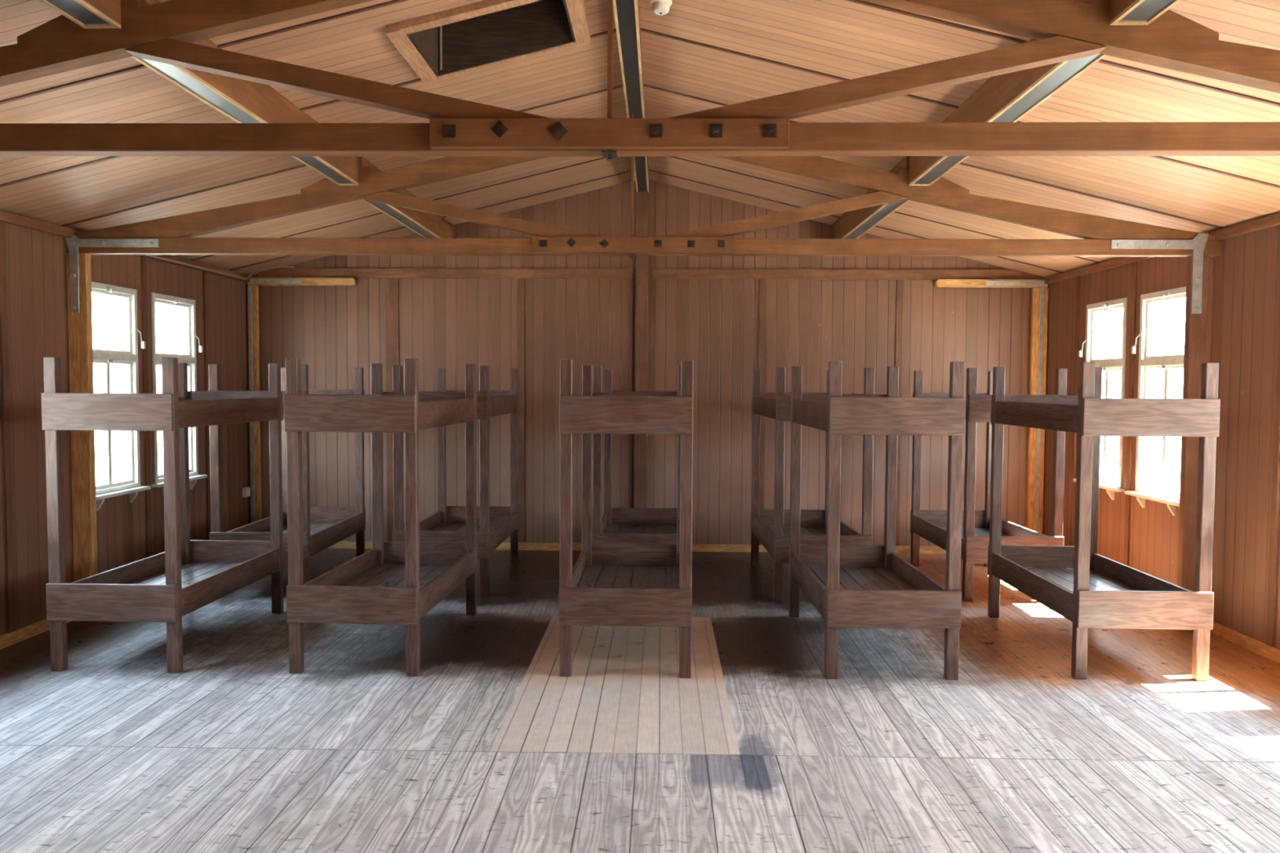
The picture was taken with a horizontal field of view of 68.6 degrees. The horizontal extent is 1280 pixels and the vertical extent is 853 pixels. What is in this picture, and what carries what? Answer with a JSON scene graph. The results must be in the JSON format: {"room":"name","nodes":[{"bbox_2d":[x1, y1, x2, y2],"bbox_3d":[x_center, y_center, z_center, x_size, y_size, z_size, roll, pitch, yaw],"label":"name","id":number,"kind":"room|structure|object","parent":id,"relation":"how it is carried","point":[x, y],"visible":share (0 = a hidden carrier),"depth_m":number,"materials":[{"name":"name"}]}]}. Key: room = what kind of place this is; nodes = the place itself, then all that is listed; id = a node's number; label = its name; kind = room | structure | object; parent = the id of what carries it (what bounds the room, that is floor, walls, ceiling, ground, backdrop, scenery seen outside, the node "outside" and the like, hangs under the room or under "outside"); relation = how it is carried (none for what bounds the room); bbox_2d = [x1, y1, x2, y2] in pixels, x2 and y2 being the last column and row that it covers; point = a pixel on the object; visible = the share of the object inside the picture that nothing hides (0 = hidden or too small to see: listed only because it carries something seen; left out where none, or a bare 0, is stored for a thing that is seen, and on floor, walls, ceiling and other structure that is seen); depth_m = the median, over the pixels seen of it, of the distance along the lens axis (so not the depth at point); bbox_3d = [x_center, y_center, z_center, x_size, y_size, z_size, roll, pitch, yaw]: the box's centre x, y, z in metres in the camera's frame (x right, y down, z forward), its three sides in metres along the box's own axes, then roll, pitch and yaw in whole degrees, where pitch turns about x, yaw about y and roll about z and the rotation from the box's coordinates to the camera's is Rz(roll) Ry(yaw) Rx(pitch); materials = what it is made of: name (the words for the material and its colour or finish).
{"room":"dormitory","nodes":[
{"label":"dormitory","id":0,"kind":"room"},
{"bbox_2d":[0,222,250,635],"bbox_3d":[-4.408,0.173,2.493,0.120,2.950,15.170,0,3,1],"label":"wall","id":1,"kind":"structure","parent":0,"point":[37,263],"depth_m":6.98,"materials":[{"name":"brown wood"}]},
{"bbox_2d":[0,221,15,633],"bbox_3d":[-4.255,0.016,6.303,0.016,2.760,0.060,0,3,1],"label":"trim","id":2,"kind":"structure","parent":1,"relation":"attached to","point":[4,351],"depth_m":6.29,"materials":[{"name":"brown wood"}]},
{"bbox_2d":[0,618,70,649],"bbox_3d":[-4.340,1.607,2.542,0.030,0.080,15.140,0,3,1],"label":"baseboard","id":3,"kind":"structure","parent":1,"relation":"attached to","point":[27,632],"depth_m":6.47,"materials":[{"name":"brown wood"}]},
{"bbox_2d":[91,281,151,511],"bbox_3d":[-4.248,-0.242,7.518,0.175,1.775,0.850,0,3,1],"label":"window","id":4,"kind":"structure","parent":1,"relation":"in","point":[128,357],"depth_m":7.79,"materials":[{"name":"white paint"}]},
{"bbox_2d":[0,209,253,282],"bbox_3d":[-4.313,-1.223,2.428,0.055,0.065,15.170,0,3,1],"label":"trim","id":5,"kind":"structure","parent":1,"relation":"attached to","point":[7,217],"depth_m":6.83,"materials":[{"name":"brown wood"}]},
{"bbox_2d":[140,256,151,557],"bbox_3d":[-4.218,-0.062,8.021,0.016,2.760,0.060,0,3,1],"label":"trim","id":6,"kind":"structure","parent":1,"relation":"attached to","point":[144,271],"depth_m":8.01,"materials":[{"name":"brown wood"}]},
{"bbox_2d":[151,292,207,495],"bbox_3d":[-4.226,-0.286,8.506,0.175,1.775,0.850,0,3,1],"label":"window","id":7,"kind":"structure","parent":1,"relation":"in","point":[188,356],"depth_m":8.78,"materials":[{"name":"white paint"}]},
{"bbox_2d":[203,271,211,540],"bbox_3d":[-4.194,-0.111,9.099,0.016,2.760,0.060,0,3,1],"label":"trim","id":8,"kind":"structure","parent":1,"relation":"attached to","point":[205,273],"depth_m":9.08,"materials":[{"name":"brown wood"}]},
{"bbox_2d":[241,487,250,497],"bbox_3d":[-4.163,0.694,9.916,0.049,0.100,0.100,0,3,1],"label":"wall socket","id":9,"kind":"object","parent":1,"relation":"attached to","point":[245,491],"visible":1,"depth_m":9.87,"materials":[{"name":"beige plastic"}]},
{"bbox_2d":[0,548,1279,852],"bbox_3d":[-0.141,1.712,2.469,9.030,0.080,15.770,0,3,1],"label":"floor","id":10,"kind":"structure","parent":0,"point":[488,748],"depth_m":4.82,"materials":[{"name":"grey wood"}]},
{"bbox_2d":[65,234,159,582],"bbox_3d":[-3.898,0.014,7.002,0.700,2.865,0.088,0,3,1],"label":"wall post","id":11,"kind":"object","parent":10,"relation":"on","point":[78,264],"visible":0.94,"depth_m":6.98,"materials":[{"name":"brown wood"}]},
{"bbox_2d":[41,356,284,673],"bbox_3d":[-3.189,0.510,6.484,0.800,1.927,1.613,0,3,2],"label":"bunk bed","id":12,"kind":"object","parent":10,"relation":"on","point":[171,584],"visible":1,"depth_m":5.74,"materials":[{"name":"brown wood"}]},
{"bbox_2d":[208,364,365,584],"bbox_3d":[-3.124,0.420,8.480,0.800,1.927,1.613,0,3,0],"label":"bunk bed","id":13,"kind":"object","parent":10,"relation":"on","point":[323,527],"visible":0.38,"depth_m":8.13,"materials":[{"name":"brown wood"}]},
{"bbox_2d":[247,277,355,523],"bbox_3d":[-3.589,-0.132,9.987,1.145,2.888,0.066,0,3,1],"label":"post","id":14,"kind":"object","parent":10,"relation":"on","point":[252,287],"visible":0.79,"depth_m":9.95,"materials":[{"name":"brown wood"}]},
{"bbox_2d":[284,358,477,676],"bbox_3d":[-1.700,0.519,6.455,0.800,1.927,1.613,0,3,3],"label":"bunk bed","id":15,"kind":"object","parent":10,"relation":"on","point":[391,583],"visible":1,"depth_m":5.69,"materials":[{"name":"brown wood"}]},
{"bbox_2d":[391,365,519,595],"bbox_3d":[-1.638,0.422,8.604,0.800,1.927,1.613,0,3,2],"label":"bunk bed","id":16,"kind":"object","parent":10,"relation":"on","point":[495,524],"visible":0.58,"depth_m":8.16,"materials":[{"name":"brown wood"}]},
{"bbox_2d":[559,359,693,678],"bbox_3d":[-0.065,0.528,6.436,0.800,1.927,1.613,0,3,2],"label":"bunk bed","id":17,"kind":"object","parent":10,"relation":"on","point":[600,589],"visible":1,"depth_m":5.66,"materials":[{"name":"brown wood"}]},
{"bbox_2d":[592,366,677,543],"bbox_3d":[0.028,0.434,8.526,0.800,1.927,1.613,0,3,1],"label":"bunk bed","id":18,"kind":"object","parent":10,"relation":"on","point":[617,525],"visible":0.27,"depth_m":8.99,"materials":[{"name":"brown wood"}]},
{"bbox_2d":[751,367,874,600],"bbox_3d":[1.504,0.444,8.467,0.800,1.927,1.613,0,3,0],"label":"bunk bed","id":19,"kind":"object","parent":10,"relation":"on","point":[771,527],"visible":0.46,"depth_m":7.72,"materials":[{"name":"brown wood"}]},
{"bbox_2d":[788,360,965,679],"bbox_3d":[1.542,0.537,6.418,0.800,1.927,1.613,0,3,1],"label":"bunk bed","id":20,"kind":"object","parent":10,"relation":"on","point":[850,586],"visible":1,"depth_m":5.65,"materials":[{"name":"brown wood"}]},
{"bbox_2d":[910,368,1066,601],"bbox_3d":[3.083,0.451,8.481,0.800,1.927,1.613,0,3,0],"label":"bunk bed","id":21,"kind":"object","parent":10,"relation":"on","point":[930,525],"visible":0.48,"depth_m":7.72,"materials":[{"name":"brown wood"}]},
{"bbox_2d":[935,279,1048,533],"bbox_3d":[3.658,-0.088,9.829,1.153,2.888,0.066,0,3,1],"label":"post","id":22,"kind":"object","parent":10,"relation":"on","point":[1039,299],"visible":0.82,"depth_m":9.78,"materials":[{"name":"brown wood"}]},
{"bbox_2d":[987,362,1220,681],"bbox_3d":[3.073,0.544,6.430,0.800,1.927,1.613,0,3,2],"label":"bunk bed","id":23,"kind":"object","parent":10,"relation":"on","point":[1090,589],"visible":1,"depth_m":5.67,"materials":[{"name":"brown wood"}]},
{"bbox_2d":[1111,232,1208,630],"bbox_3d":[3.737,0.049,6.834,0.705,2.885,0.088,0,3,1],"label":"wall post","id":24,"kind":"object","parent":10,"relation":"on","point":[1197,264],"visible":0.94,"depth_m":6.79,"materials":[{"name":"wood"}]},
{"bbox_2d":[0,0,1279,277],"bbox_3d":[-0.139,-1.728,2.313,9.580,1.264,15.770,0,3,1],"label":"ceiling","id":25,"kind":"structure","parent":0,"point":[699,55],"depth_m":5.96,"materials":[{"name":"brown wood"}]},
{"bbox_2d":[39,0,120,28],"bbox_3d":[-2.257,-1.605,0.854,0.150,0.230,5.950,0,3,1],"label":"purlin","id":26,"kind":"object","parent":25,"relation":"attached to","point":[88,14],"visible":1,"depth_m":3.71,"materials":[{"name":"wood"}]},
{"bbox_2d":[130,0,359,185],"bbox_3d":[-2.157,-1.809,5.373,0.150,0.230,2.960,0,3,1],"label":"purlin","id":27,"kind":"object","parent":25,"relation":"attached to","point":[243,101],"visible":0.44,"depth_m":5.07,"materials":[{"name":"wood"}]},
{"bbox_2d":[359,155,452,238],"bbox_3d":[-2.090,-1.947,8.414,0.150,0.230,2.990,0,3,1],"label":"purlin","id":28,"kind":"object","parent":25,"relation":"attached to","point":[428,225],"visible":0.42,"depth_m":8.55,"materials":[{"name":"wood"}]},
{"bbox_2d":[385,0,590,83],"bbox_3d":[-0.811,-2.393,5.261,1.010,0.671,0.810,0,3,1],"label":"roof hatch","id":29,"kind":"object","parent":25,"relation":"attached to","point":[484,33],"visible":0.98,"depth_m":5.61,"materials":[{"name":"brown wood"}]},
{"bbox_2d":[613,0,648,192],"bbox_3d":[-0.137,-2.182,2.292,0.130,0.144,15.130,0,3,1],"label":"ridge beam","id":30,"kind":"structure","parent":25,"relation":"attached to","point":[626,12],"depth_m":5.90,"materials":[{"name":"metal"}]},
{"bbox_2d":[0,0,1279,160],"bbox_3d":[-0.092,-1.617,3.818,8.420,1.050,0.192,0,3,1],"label":"roof truss","id":31,"kind":"object","parent":25,"relation":"attached to","point":[1064,30],"visible":0.99,"depth_m":3.79,"materials":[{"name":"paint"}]},
{"bbox_2d":[66,113,1222,258],"bbox_3d":[-0.025,-1.754,6.844,8.420,1.050,0.192,0,3,1],"label":"roof truss","id":32,"kind":"object","parent":25,"relation":"attached to","point":[175,233],"visible":0.96,"depth_m":6.82,"materials":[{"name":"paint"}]},
{"bbox_2d":[649,0,671,14],"bbox_3d":[0.115,-2.320,5.169,0.124,0.088,0.124,0,3,1],"label":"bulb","id":33,"kind":"object","parent":25,"relation":"attached to","point":[659,6],"visible":1,"depth_m":5.14,"materials":[{"name":"white ceramic"}]},
{"bbox_2d":[831,155,910,238],"bbox_3d":[2.049,-1.925,8.323,0.150,0.237,2.990,0,3,1],"label":"purlin","id":34,"kind":"object","parent":25,"relation":"attached to","point":[855,224],"visible":0.37,"depth_m":8.43,"materials":[{"name":"wood"}]},
{"bbox_2d":[908,0,1106,186],"bbox_3d":[1.982,-1.788,5.282,0.150,0.237,2.960,0,3,1],"label":"purlin","id":35,"kind":"object","parent":25,"relation":"attached to","point":[1009,97],"visible":0.44,"depth_m":4.95,"materials":[{"name":"wood"}]},
{"bbox_2d":[1109,0,1181,25],"bbox_3d":[1.882,-1.584,0.763,0.150,0.237,5.950,0,3,1],"label":"purlin","id":36,"kind":"object","parent":25,"relation":"attached to","point":[1122,12],"visible":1,"depth_m":3.64,"materials":[{"name":"wood"}]},
{"bbox_2d":[251,179,1046,546],"bbox_3d":[0.038,-0.654,10.012,8.670,3.965,0.120,0,3,1],"label":"wall","id":37,"kind":"structure","parent":0,"point":[451,324],"depth_m":9.95,"materials":[{"name":"brown wood"}]},
{"bbox_2d":[145,254,294,279],"bbox_3d":[-3.929,-1.558,8.484,0.446,0.182,2.993,0,3,1],"label":"beam","id":38,"kind":"structure","parent":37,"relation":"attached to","point":[152,255],"depth_m":8.90,"materials":[{"name":"brown wood"}]},
{"bbox_2d":[385,278,399,541],"bbox_3d":[-2.641,-0.170,10.026,0.140,2.810,0.014,0,3,1],"label":"trim","id":39,"kind":"structure","parent":37,"relation":"attached to","point":[392,297],"depth_m":9.99,"materials":[{"name":"brown wood"}]},
{"bbox_2d":[257,267,632,279],"bbox_3d":[-2.069,-1.622,9.938,3.990,0.105,0.035,0,3,1],"label":"trim","id":40,"kind":"structure","parent":37,"relation":"attached to","point":[355,273],"depth_m":9.92,"materials":[{"name":"brown wood"}]},
{"bbox_2d":[517,278,524,542],"bbox_3d":[-1.266,-0.162,9.996,0.070,2.810,0.014,0,3,1],"label":"trim","id":41,"kind":"structure","parent":37,"relation":"attached to","point":[521,359],"depth_m":9.99,"materials":[{"name":"brown wood"}]},
{"bbox_2d":[628,279,632,507],"bbox_3d":[-0.099,-0.154,9.971,0.035,2.810,0.014,0,3,1],"label":"trim","id":42,"kind":"structure","parent":37,"relation":"attached to","point":[630,435],"depth_m":9.95,"materials":[{"name":"brown wood"}]},
{"bbox_2d":[327,541,946,554],"bbox_3d":[0.026,1.293,10.026,8.430,0.075,0.028,0,3,1],"label":"baseboard","id":43,"kind":"structure","parent":37,"relation":"attached to","point":[341,544],"depth_m":10.01,"materials":[{"name":"brown wood"}]},
{"bbox_2d":[634,191,648,532],"bbox_3d":[0.015,-0.567,9.919,0.130,3.800,0.075,0,3,1],"label":"trim","id":44,"kind":"structure","parent":37,"relation":"attached to","point":[642,197],"depth_m":9.86,"materials":[{"name":"brown wood"}]},
{"bbox_2d":[758,279,765,544],"bbox_3d":[1.283,-0.146,9.941,0.070,2.810,0.014,0,3,1],"label":"trim","id":45,"kind":"structure","parent":37,"relation":"attached to","point":[762,321],"depth_m":9.91,"materials":[{"name":"brown wood"}]},
{"bbox_2d":[651,268,1044,279],"bbox_3d":[2.178,-1.596,9.845,4.115,0.105,0.035,0,3,1],"label":"trim","id":46,"kind":"structure","parent":37,"relation":"attached to","point":[656,273],"depth_m":9.83,"materials":[{"name":"brown wood"}]},
{"bbox_2d":[895,280,903,546],"bbox_3d":[2.723,-0.138,9.909,0.070,2.810,0.014,0,3,1],"label":"trim","id":47,"kind":"structure","parent":37,"relation":"attached to","point":[900,283],"depth_m":9.88,"materials":[{"name":"brown wood"}]},
{"bbox_2d":[1042,224,1279,649],"bbox_3d":[4.140,0.224,2.307,0.120,2.950,15.170,0,3,1],"label":"wall","id":48,"kind":"structure","parent":0,"point":[1243,282],"depth_m":6.69,"materials":[{"name":"brown wood"}]},
{"bbox_2d":[1069,275,1080,546],"bbox_3d":[4.223,-0.069,9.115,0.016,2.760,0.060,0,3,1],"label":"trim","id":49,"kind":"structure","parent":48,"relation":"attached to","point":[1077,278],"depth_m":9.10,"materials":[{"name":"brown wood"}]},
{"bbox_2d":[1073,297,1127,500],"bbox_3d":[4.231,-0.245,8.531,0.175,1.775,0.850,0,3,1],"label":"window","id":50,"kind":"structure","parent":48,"relation":"in","point":[1092,323],"depth_m":8.51,"materials":[{"name":"white paint"}]},
{"bbox_2d":[1123,261,1137,566],"bbox_3d":[4.199,-0.020,8.036,0.016,2.760,0.060,0,3,1],"label":"trim","id":51,"kind":"structure","parent":48,"relation":"attached to","point":[1134,279],"depth_m":8.02,"materials":[{"name":"brown wood"}]},
{"bbox_2d":[1124,286,1186,515],"bbox_3d":[4.209,-0.200,7.532,0.175,1.775,0.850,0,3,1],"label":"window","id":52,"kind":"structure","parent":48,"relation":"in","point":[1148,362],"depth_m":7.81,"materials":[{"name":"white paint"}]},
{"bbox_2d":[1042,213,1279,284],"bbox_3d":[4.060,-1.173,2.245,0.055,0.065,15.170,0,3,1],"label":"trim","id":53,"kind":"structure","parent":48,"relation":"attached to","point":[1272,220],"depth_m":7.70,"materials":[{"name":"brown wood"}]},
{"bbox_2d":[1209,621,1279,663],"bbox_3d":[4.058,1.658,2.358,0.030,0.080,15.140,0,3,1],"label":"baseboard","id":54,"kind":"structure","parent":48,"relation":"attached to","point":[1259,647],"depth_m":6.40,"materials":[{"name":"brown wood"}]},
{"bbox_2d":[1266,259,1279,647],"bbox_3d":[4.156,0.066,6.119,0.016,2.760,0.060,0,3,1],"label":"trim","id":55,"kind":"structure","parent":48,"relation":"attached to","point":[1276,445],"depth_m":6.13,"materials":[{"name":"brown wood"}]},
{"label":"outside","id":56,"kind":"structure","parent":0,"visible":0},
{"bbox_2d":[94,431,1181,491],"bbox_3d":[-0.011,2.180,0.099,120.000,0.100,120.000,0,3,1],"label":"ground","id":57,"kind":"structure","parent":56,"point":[117,437],"depth_m":26.99,"materials":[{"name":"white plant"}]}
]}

